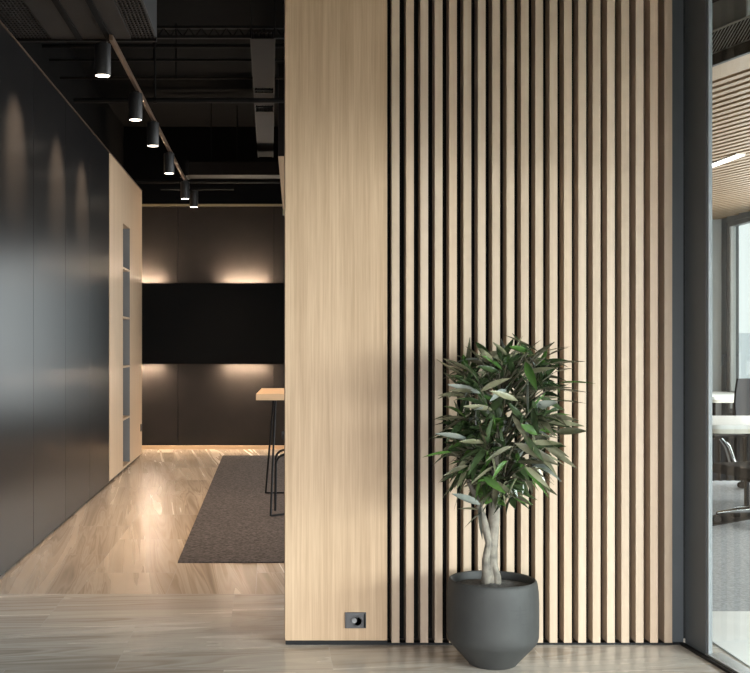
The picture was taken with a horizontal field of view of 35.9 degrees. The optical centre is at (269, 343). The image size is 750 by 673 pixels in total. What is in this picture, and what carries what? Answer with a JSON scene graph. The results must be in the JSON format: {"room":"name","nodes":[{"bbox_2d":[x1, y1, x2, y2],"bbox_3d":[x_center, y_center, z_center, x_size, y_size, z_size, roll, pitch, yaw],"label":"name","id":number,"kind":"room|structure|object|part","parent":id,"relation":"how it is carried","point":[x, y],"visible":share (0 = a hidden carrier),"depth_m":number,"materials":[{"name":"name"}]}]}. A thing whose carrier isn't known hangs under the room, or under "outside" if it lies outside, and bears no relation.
{"room":"office hallway","nodes":[
{"label":"office hallway","id":0,"kind":"room"},
{"bbox_2d":[0,23,108,575],"bbox_3d":[-1.704,-0.255,4.150,0.200,3.310,14.700,0,0,0],"label":"wall","id":1,"kind":"structure","parent":0,"point":[54,170],"depth_m":8.33,"materials":[{"name":"laminate"}]},
{"bbox_2d":[0,20,141,190],"bbox_3d":[-1.617,-1.917,5.600,0.034,0.010,17.600,0,0,0],"label":"trim","id":2,"kind":"structure","parent":1,"relation":"attached to","point":[3,25],"depth_m":8.69,"materials":[{"name":"brown metal"}]},
{"bbox_2d":[19,42,123,167],"bbox_3d":[-2.029,-0.750,6.100,0.150,4.300,18.600,0,0,0],"label":"wall","id":3,"kind":"structure","parent":0,"point":[99,117],"depth_m":11.86,"materials":[{"name":"black paint"}]},
{"bbox_2d":[67,0,283,126],"bbox_3d":[1.600,-2.975,6.800,11.200,0.150,20.400,0,0,0],"label":"ceiling","id":4,"kind":"structure","parent":0,"point":[169,12],"depth_m":12.02,"materials":[{"name":"black paint"}]},
{"bbox_2d":[0,0,156,41],"bbox_3d":[-1.363,-2.417,6.487,1.275,0.965,1.775,0,0,0],"label":"ceiling panel","id":5,"kind":"object","parent":4,"relation":"hanging from","point":[27,20],"visible":0.91,"depth_m":6.94,"materials":[{"name":"black metal"}]},
{"bbox_3d":[-1.532,-1.956,6.485,0.263,0.010,1.730,0,0,0],"label":"perforated panel","id":6,"kind":"part","parent":5,"relation":"part of","materials":[{"name":"grey metal"}]},
{"bbox_3d":[-1.315,-1.953,6.485,0.160,0.016,1.730,0,0,0],"label":"panel","id":7,"kind":"part","parent":5,"relation":"part of","materials":[{"name":"grey metal"}]},
{"bbox_3d":[-1.215,-1.949,6.485,0.036,0.022,1.770,0,0,0],"label":"rail","id":8,"kind":"part","parent":5,"relation":"part of","materials":[{"name":"black metal"}]},
{"bbox_3d":[-1.120,-1.953,6.485,0.150,0.016,1.730,0,0,0],"label":"panel","id":9,"kind":"part","parent":5,"relation":"part of","materials":[{"name":"grey metal"}]},
{"bbox_3d":[-1.025,-1.949,6.485,0.036,0.022,1.770,0,0,0],"label":"rail","id":10,"kind":"part","parent":5,"relation":"part of","materials":[{"name":"black metal"}]},
{"bbox_3d":[-0.945,-1.953,6.485,0.120,0.016,1.730,0,0,0],"label":"panel","id":11,"kind":"part","parent":5,"relation":"part of","materials":[{"name":"grey metal"}]},
{"bbox_3d":[-0.805,-1.956,6.485,0.148,0.010,1.730,0,0,0],"label":"perforated panel","id":12,"kind":"part","parent":5,"relation":"part of","materials":[{"name":"grey metal"}]},
{"bbox_2d":[109,35,189,188],"bbox_3d":[-0.996,-1.921,10.650,0.024,0.035,6.900,0,0,0],"label":"track","id":13,"kind":"object","parent":5,"relation":"attached to","point":[112,40],"visible":0.76,"depth_m":8.60,"materials":[{"name":"brown metal"}]},
{"bbox_2d":[94,41,110,77],"bbox_3d":[-1.055,-1.796,7.250,0.104,0.212,0.104,0,0,0],"label":"track spotlight","id":14,"kind":"object","parent":13,"relation":"hanging from","point":[102,49],"visible":1,"depth_m":7.21,"materials":[{"name":"black metal"}]},
{"bbox_2d":[129,91,141,120],"bbox_3d":[-1.015,-1.796,8.680,0.104,0.212,0.104,0,0,0],"label":"track spotlight","id":15,"kind":"object","parent":13,"relation":"hanging from","point":[135,97],"visible":1,"depth_m":8.64,"materials":[{"name":"black metal"}]},
{"bbox_2d":[147,121,158,146],"bbox_3d":[-1.000,-1.796,9.820,0.104,0.212,0.104,0,0,0],"label":"track spotlight","id":16,"kind":"object","parent":13,"relation":"attached to","point":[153,126],"visible":1,"depth_m":9.78,"materials":[{"name":"black metal"}]},
{"bbox_2d":[164,152,173,173],"bbox_3d":[-1.000,-1.796,11.400,0.104,0.212,0.104,0,0,0],"label":"track spotlight","id":17,"kind":"object","parent":13,"relation":"attached to","point":[169,156],"visible":1,"depth_m":11.36,"materials":[{"name":"black metal"}]},
{"bbox_2d":[181,180,188,199],"bbox_3d":[-0.990,-1.796,13.400,0.104,0.212,0.104,0,0,0],"label":"track spotlight","id":18,"kind":"object","parent":13,"relation":"attached to","point":[184,184],"visible":1,"depth_m":13.36,"materials":[{"name":"black metal"}]},
{"bbox_2d":[161,187,233,189],"bbox_3d":[-0.900,-1.916,14.197,0.900,0.028,0.035,0,0,0],"label":"track","id":19,"kind":"object","parent":13,"relation":"attached to","point":[162,188],"visible":1,"depth_m":14.18,"materials":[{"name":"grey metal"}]},
{"bbox_2d":[190,190,197,207],"bbox_3d":[-0.940,-1.796,14.200,0.104,0.212,0.104,0,0,0],"label":"track spotlight","id":20,"kind":"object","parent":19,"relation":"hanging from","point":[193,193],"visible":1,"depth_m":14.16,"materials":[{"name":"black metal"}]},
{"bbox_2d":[42,44,283,47],"bbox_3d":[-0.050,-2.684,9.600,3.700,0.431,0.040,0,0,0],"label":"conduit","id":21,"kind":"object","parent":4,"relation":"hanging from","point":[43,45],"visible":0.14,"depth_m":9.59,"materials":[{"name":"black metal"}]},
{"bbox_2d":[49,42,283,61],"bbox_3d":[-0.050,-2.665,9.900,3.700,0.469,0.030,0,0,0],"label":"conduit","id":22,"kind":"object","parent":4,"relation":"hanging from","point":[152,59],"visible":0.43,"depth_m":9.89,"materials":[{"name":"black metal"}]},
{"bbox_2d":[60,23,283,79],"bbox_3d":[-0.050,-2.646,10.400,3.700,0.509,0.030,0,0,0],"label":"conduit","id":23,"kind":"object","parent":4,"relation":"hanging from","point":[175,77],"visible":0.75,"depth_m":10.39,"materials":[{"name":"brown metal"}]},
{"bbox_2d":[74,42,283,103],"bbox_3d":[0.090,-2.444,9.500,3.420,0.912,0.050,0,0,0],"label":"ceiling pipe","id":24,"kind":"object","parent":4,"relation":"hanging from","point":[154,100],"visible":0.54,"depth_m":9.48,"materials":[{"name":"grey metal"}]},
{"bbox_2d":[134,106,279,183],"bbox_3d":[-0.150,-2.426,14.000,3.500,0.948,0.055,0,0,0],"label":"ceiling pipe","id":25,"kind":"object","parent":4,"relation":"hanging from","point":[236,181],"visible":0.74,"depth_m":13.98,"materials":[{"name":"grey metal"}]},
{"bbox_2d":[157,26,283,38],"bbox_3d":[0.000,-2.672,9.200,4.009,0.456,0.040,0,0,0],"label":"girder","id":26,"kind":"object","parent":4,"relation":"hanging from","point":[159,36],"visible":0.23,"depth_m":9.18,"materials":[{"name":"grey metal"}]},
{"bbox_2d":[185,103,279,179],"bbox_3d":[0.252,-2.441,13.700,2.496,0.918,0.340,0,0,0],"label":"duct","id":27,"kind":"object","parent":4,"relation":"hanging from","point":[193,170],"visible":0.44,"depth_m":13.55,"materials":[{"name":"brown metal"}]},
{"bbox_3d":[-0.700,-2.524,13.700,0.014,0.752,0.012,0,0,0],"label":"hanger rod","id":28,"kind":"part","parent":27,"relation":"part of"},
{"bbox_3d":[0.258,-2.070,13.700,2.484,0.156,0.300,0,0,0],"label":"casing","id":29,"kind":"part","parent":27,"relation":"part of","materials":[{"name":"brown metal"}]},
{"bbox_2d":[250,0,274,157],"bbox_3d":[-0.055,-2.597,11.400,0.196,0.606,5.600,0,0,0],"label":"cable tray","id":30,"kind":"object","parent":4,"relation":"hanging from","point":[262,48],"visible":0.98,"depth_m":10.05,"materials":[{"name":"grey metal"}]},
{"bbox_3d":[-0.148,-2.630,9.000,0.010,0.540,0.009,0,0,0],"label":"hanger rod","id":31,"kind":"part","parent":30,"relation":"part of","materials":[{"name":"black metal"}]},
{"bbox_3d":[-0.145,-2.335,11.420,0.012,0.070,5.560,0,0,0],"label":"rail","id":32,"kind":"part","parent":30,"relation":"part of","materials":[{"name":"grey metal"}]},
{"bbox_3d":[-0.055,-2.297,9.470,0.168,0.006,1.660,0,0,0],"label":"plate","id":33,"kind":"part","parent":30,"relation":"part of","materials":[{"name":"grey metal"}]},
{"bbox_3d":[-0.055,-2.297,10.775,0.168,0.006,0.550,0,0,0],"label":"plate","id":34,"kind":"part","parent":30,"relation":"part of","materials":[{"name":"grey metal"}]},
{"bbox_3d":[-0.055,-2.297,12.725,0.168,0.006,2.750,0,0,0],"label":"plate","id":35,"kind":"part","parent":30,"relation":"part of","materials":[{"name":"grey metal"}]},
{"bbox_3d":[0.035,-2.335,11.420,0.012,0.070,5.560,0,0,0],"label":"rail","id":36,"kind":"part","parent":30,"relation":"part of","materials":[{"name":"grey metal"}]},
{"bbox_2d":[278,64,283,214],"bbox_3d":[0.843,-2.124,12.000,1.513,1.553,0.140,0,0,0],"label":"bulkhead","id":37,"kind":"object","parent":4,"relation":"hanging from","point":[280,66],"visible":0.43,"depth_m":11.93,"materials":[{"name":"brown wood"}]},
{"bbox_2d":[124,127,283,444],"bbox_3d":[0.200,-0.750,15.415,4.600,4.300,0.170,0,0,0],"label":"wall","id":38,"kind":"structure","parent":0,"point":[183,404],"depth_m":15.33,"materials":[{"name":"black wood"}]},
{"bbox_2d":[142,204,282,205],"bbox_3d":[-0.922,-1.849,15.312,2.355,0.027,0.045,0,0,0],"label":"trim","id":39,"kind":"structure","parent":38,"relation":"attached to","point":[142,204],"depth_m":15.29,"materials":[{"name":"gold metal"}]},
{"bbox_2d":[142,283,283,363],"bbox_3d":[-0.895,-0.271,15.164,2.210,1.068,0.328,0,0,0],"label":"television","id":40,"kind":"object","parent":38,"relation":"attached to","point":[183,323],"visible":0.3,"depth_m":15.00,"materials":[{"name":"black"}]},
{"bbox_2d":[142,445,283,448],"bbox_3d":[-0.922,1.375,15.312,2.355,0.050,0.035,0,0,0],"label":"baseboard","id":41,"kind":"structure","parent":38,"relation":"attached to","point":[143,446],"depth_m":15.29,"materials":[{"name":"brown wood"}]},
{"bbox_2d":[284,0,386,639],"bbox_3d":[0.307,-0.760,5.459,0.475,4.279,0.220,0,0,0],"label":"wall","id":42,"kind":"structure","parent":0,"point":[335,51],"depth_m":5.35,"materials":[{"name":"brown wood"}]},
{"bbox_2d":[345,612,365,627],"bbox_3d":[0.398,1.284,5.337,0.098,0.074,0.024,0,0,0],"label":"power outlet","id":43,"kind":"object","parent":42,"relation":"attached to","point":[352,619],"visible":1,"depth_m":5.34,"materials":[{"name":"grey plastic"}]},
{"bbox_2d":[0,449,749,672],"bbox_3d":[1.300,1.460,6.900,10.600,0.120,20.200,0,0,0],"label":"floor","id":44,"kind":"structure","parent":0,"point":[107,590],"depth_m":6.06,"materials":[{"name":"wood"}]},
{"bbox_2d":[109,153,141,481],"bbox_3d":[-1.774,-0.255,12.951,0.340,3.310,2.897,0,0,0],"label":"storage unit","id":45,"kind":"object","parent":44,"relation":"on","point":[125,197],"visible":0.49,"depth_m":13.16,"materials":[{"name":"brown wood"}]},
{"bbox_2d":[178,455,283,562],"bbox_3d":[1.005,1.396,10.860,3.190,0.008,7.020,0,0,0],"label":"rug","id":46,"kind":"object","parent":44,"relation":"on","point":[233,523],"visible":0.36,"depth_m":9.17,"materials":[{"name":"grey carpet"}]},
{"bbox_2d":[256,388,283,515],"bbox_3d":[0.594,0.897,9.985,1.413,0.988,1.448,0,0,0],"label":"bar table","id":47,"kind":"object","parent":46,"relation":"on","point":[274,394],"visible":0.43,"depth_m":9.36,"materials":[{"name":"brown wood"}]},
{"bbox_3d":[-0.003,0.919,10.550,0.017,0.939,0.326,0,0,-14],"label":"leg","id":48,"kind":"part","parent":47,"relation":"part of","materials":[{"name":"black metal"}]},
{"bbox_3d":[0.025,0.919,9.335,0.017,0.935,0.153,0,0,17],"label":"leg","id":49,"kind":"part","parent":47,"relation":"part of","materials":[{"name":"black metal"}]},
{"bbox_2d":[274,431,283,510],"bbox_3d":[0.297,1.074,9.795,0.526,0.628,0.450,0,0,0],"label":"bar stool","id":50,"kind":"object","parent":46,"relation":"on","point":[282,433],"visible":0.31,"depth_m":9.57,"materials":[{"name":"black metal"}]},
{"bbox_3d":[0.297,1.149,10.000,0.526,0.478,0.020,0,0,0],"label":"leg frame","id":51,"kind":"part","parent":50,"relation":"part of","materials":[{"name":"black metal"}]},
{"bbox_2d":[424,333,595,669],"bbox_3d":[1.036,0.676,4.958,0.711,1.448,0.579,0,0,22],"label":"potted tree","id":52,"kind":"object","parent":44,"relation":"on","point":[492,614],"visible":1,"depth_m":4.88,"materials":[{"name":"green plant"}]},
{"bbox_3d":[0.973,1.213,5.030,0.399,0.374,0.399,0,0,0],"label":"pot","id":53,"kind":"part","parent":52,"relation":"part of","materials":[{"name":"grey ceramic"}]},
{"bbox_2d":[683,0,684,637],"bbox_3d":[1.303,-0.750,5.519,1.515,4.300,0.100,0,0,0],"label":"wall","id":54,"kind":"structure","parent":0,"point":[683,0],"depth_m":5.47,"materials":[{"name":"black"}]},
{"bbox_2d":[285,640,680,644],"bbox_3d":[1.001,1.389,5.456,1.857,0.022,0.206,0,0,0],"label":"baseboard","id":55,"kind":"structure","parent":54,"relation":"attached to","point":[288,642],"depth_m":5.35,"materials":[{"name":"black"}]},
{"bbox_2d":[387,0,671,642],"bbox_3d":[1.209,-0.405,5.409,1.325,3.590,0.119,0,0,0],"label":"slatted panel","id":56,"kind":"object","parent":54,"relation":"attached to","point":[529,142],"visible":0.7,"depth_m":5.35,"materials":[{"name":"brown wood"}]},
{"bbox_2d":[672,0,682,641],"bbox_3d":[1.900,-0.750,5.419,0.061,4.300,0.100,0,0,0],"label":"trim","id":57,"kind":"structure","parent":54,"relation":"attached to","point":[677,5],"depth_m":5.37,"materials":[{"name":"black metal"}]},
{"bbox_2d":[680,0,749,672],"bbox_3d":[2.183,-0.750,2.611,0.092,4.300,5.500,0,0,-5],"label":"door frame","id":58,"kind":"structure","parent":54,"relation":"in","point":[698,13],"depth_m":5.21,"materials":[{"name":"silver metal"}]},
{"bbox_3d":[1.954,-0.750,5.244,0.030,4.300,0.210,0,0,-5],"label":"post","id":59,"kind":"part","parent":58,"relation":"part of","materials":[{"name":"black metal"}]},
{"bbox_3d":[2.201,1.388,2.505,0.074,0.016,5.287,0,0,-5],"label":"sill","id":60,"kind":"part","parent":58,"relation":"part of","materials":[{"name":"silver metal"}]},
{"bbox_2d":[712,219,721,415],"bbox_3d":[4.275,-0.750,16.400,4.650,4.300,0.200,0,0,0],"label":"wall","id":61,"kind":"structure","parent":0,"point":[716,224],"depth_m":16.30,"materials":[{"name":"grey"}]},
{"bbox_2d":[712,0,749,219],"bbox_3d":[4.246,-2.328,10.850,4.308,1.144,10.900,0,0,0],"label":"ceiling","id":62,"kind":"structure","parent":0,"point":[730,18],"depth_m":8.52,"materials":[{"name":"brown wood"}]},
{"bbox_2d":[712,153,745,167],"bbox_3d":[4.316,-1.750,11.608,0.085,0.023,1.987,0,0,-2],"label":"recessed light","id":63,"kind":"object","parent":62,"relation":"in","point":[737,155],"visible":0.36,"depth_m":10.85,"materials":[{"name":"white plastic"}]},
{"bbox_2d":[712,15,749,53],"bbox_3d":[2.680,-1.901,7.675,1.175,0.165,4.166,0,0,0],"label":"ceiling vent","id":64,"kind":"object","parent":62,"relation":"in","point":[732,35],"depth_m":7.10,"materials":[{"name":"grey metal"}]},
{"bbox_3d":[2.891,-2.440,6.933,0.041,0.920,0.041,0,0,-22],"label":"plenum rod","id":65,"kind":"part","parent":62,"relation":"part of","materials":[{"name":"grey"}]},
{"bbox_2d":[712,481,749,610],"bbox_3d":[4.237,1.397,11.150,4.325,0.006,10.300,0,0,0],"label":"carpet","id":66,"kind":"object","parent":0,"point":[730,541],"depth_m":7.58,"materials":[{"name":"grey carpet"}]},
{"bbox_2d":[712,392,733,415],"bbox_3d":[5.892,1.027,15.125,0.816,0.734,1.650,0,0,0],"label":"office desk","id":67,"kind":"object","parent":66,"relation":"on","point":[717,397],"visible":0.3,"depth_m":14.46,"materials":[{"name":"white laminate"}]},
{"bbox_3d":[6.100,1.063,15.800,0.044,0.662,0.042,0,0,0],"label":"leg","id":68,"kind":"part","parent":67,"relation":"part of","materials":[{"name":"black metal"}]},
{"bbox_3d":[5.892,0.714,15.125,0.776,0.037,1.610,0,0,0],"label":"under frame","id":69,"kind":"part","parent":67,"relation":"part of","materials":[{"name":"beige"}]},
{"bbox_2d":[712,416,749,504],"bbox_3d":[4.599,1.027,9.985,2.003,0.734,1.230,0,0,0],"label":"office desk","id":70,"kind":"object","parent":66,"relation":"on","point":[740,447],"visible":0.38,"depth_m":10.19,"materials":[{"name":"white laminate"}]},
{"bbox_3d":[4.580,0.981,10.355,1.844,0.498,0.049,0,0,0],"label":"modesty panel","id":71,"kind":"part","parent":70,"relation":"part of","materials":[{"name":"black fabric"}]},
{"bbox_3d":[4.599,0.714,9.985,1.963,0.037,1.190,0,0,0],"label":"under frame","id":72,"kind":"part","parent":70,"relation":"part of","materials":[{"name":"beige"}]},
{"bbox_3d":[3.947,1.063,9.520,0.044,0.662,0.042,0,0,0],"label":"leg","id":73,"kind":"part","parent":70,"relation":"part of","materials":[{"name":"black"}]},
{"bbox_2d":[712,434,749,521],"bbox_3d":[3.814,0.868,8.929,0.698,1.048,0.676,0,0,-15],"label":"office chair","id":74,"kind":"object","parent":66,"relation":"on","point":[732,467],"visible":0.97,"depth_m":8.95,"materials":[{"name":"silver metal"}]},
{"bbox_3d":[3.691,0.899,9.127,0.181,0.324,0.216,0,0,-15],"label":"arm","id":75,"kind":"part","parent":74,"relation":"part of","materials":[{"name":"silver metal"}]},
{"bbox_3d":[3.785,0.977,8.919,0.490,0.085,0.500,0,0,-15],"label":"seat","id":76,"kind":"part","parent":74,"relation":"part of","materials":[{"name":"black fabric"}]},
{"bbox_2d":[712,512,749,525],"bbox_3d":[3.564,1.390,9.135,1.308,0.008,0.312,0,0,-38],"label":"trim","id":77,"kind":"structure","parent":66,"relation":"on","point":[726,518],"depth_m":9.13,"materials":[{"name":"black"}]},
{"bbox_2d":[734,378,749,487],"bbox_3d":[4.852,0.868,11.174,0.676,1.048,0.698,0,0,-12],"label":"office chair","id":78,"kind":"object","parent":66,"relation":"on","point":[742,386],"visible":0.39,"depth_m":11.43,"materials":[{"name":"black fabric"}]},
{"bbox_3d":[4.801,0.619,11.426,0.440,0.550,0.184,0,0,-12],"label":"backrest","id":79,"kind":"part","parent":78,"relation":"part of","materials":[{"name":"black fabric"}]},
{"bbox_2d":[712,611,749,666],"bbox_3d":[4.237,1.397,2.249,4.325,0.006,7.498,0,0,0],"label":"floor tiles","id":80,"kind":"structure","parent":0,"point":[730,629],"depth_m":5.55,"materials":[{"name":"white tile"}]},
{"bbox_2d":[722,211,749,415],"bbox_3d":[6.490,-0.750,6.550,0.180,4.300,19.500,0,0,0],"label":"wall","id":81,"kind":"structure","parent":0,"point":[743,215],"depth_m":16.14,"materials":[{"name":"grey"}]},
{"bbox_2d":[721,217,749,411],"bbox_3d":[6.422,-0.375,6.570,0.196,2.651,19.140,0,0,0],"label":"window","id":82,"kind":"structure","parent":81,"relation":"in","point":[731,226],"depth_m":16.04,"materials":[{"name":"grey"}]},
{"bbox_3d":[6.359,0.218,16.110,0.071,0.156,0.032,0,0,0],"label":"handle","id":83,"kind":"part","parent":82,"relation":"part of","materials":[{"name":"grey metal"}]},
{"bbox_3d":[6.470,-0.375,16.115,0.100,2.651,0.050,0,0,0],"label":"frame","id":84,"kind":"part","parent":82,"relation":"part of","materials":[{"name":"grey metal"}]},
{"bbox_3d":[6.465,-0.375,16.067,0.070,2.551,0.045,0,0,0],"label":"sash","id":85,"kind":"part","parent":82,"relation":"part of","materials":[{"name":"grey metal"}]},
{"bbox_3d":[6.470,-1.671,6.545,0.100,0.060,19.090,0,0,0],"label":"head frame","id":86,"kind":"part","parent":82,"relation":"part of","materials":[{"name":"grey metal"}]},
{"label":"outside","id":87,"kind":"structure","parent":0,"visible":0},
{"bbox_2d":[739,352,740,377],"bbox_3d":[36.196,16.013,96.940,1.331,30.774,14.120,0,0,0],"label":"building","id":88,"kind":"structure","parent":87,"point":[739,352],"depth_m":89.99,"materials":[{"name":"concrete"}]},
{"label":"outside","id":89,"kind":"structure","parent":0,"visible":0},
{"bbox_2d":[739,333,749,377],"bbox_3d":[50.922,15.126,126.940,3.548,32.548,14.120,0,0,0],"label":"building","id":90,"kind":"structure","parent":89,"point":[744,338],"depth_m":120.01,"materials":[{"name":"grey concrete"}]}
]}

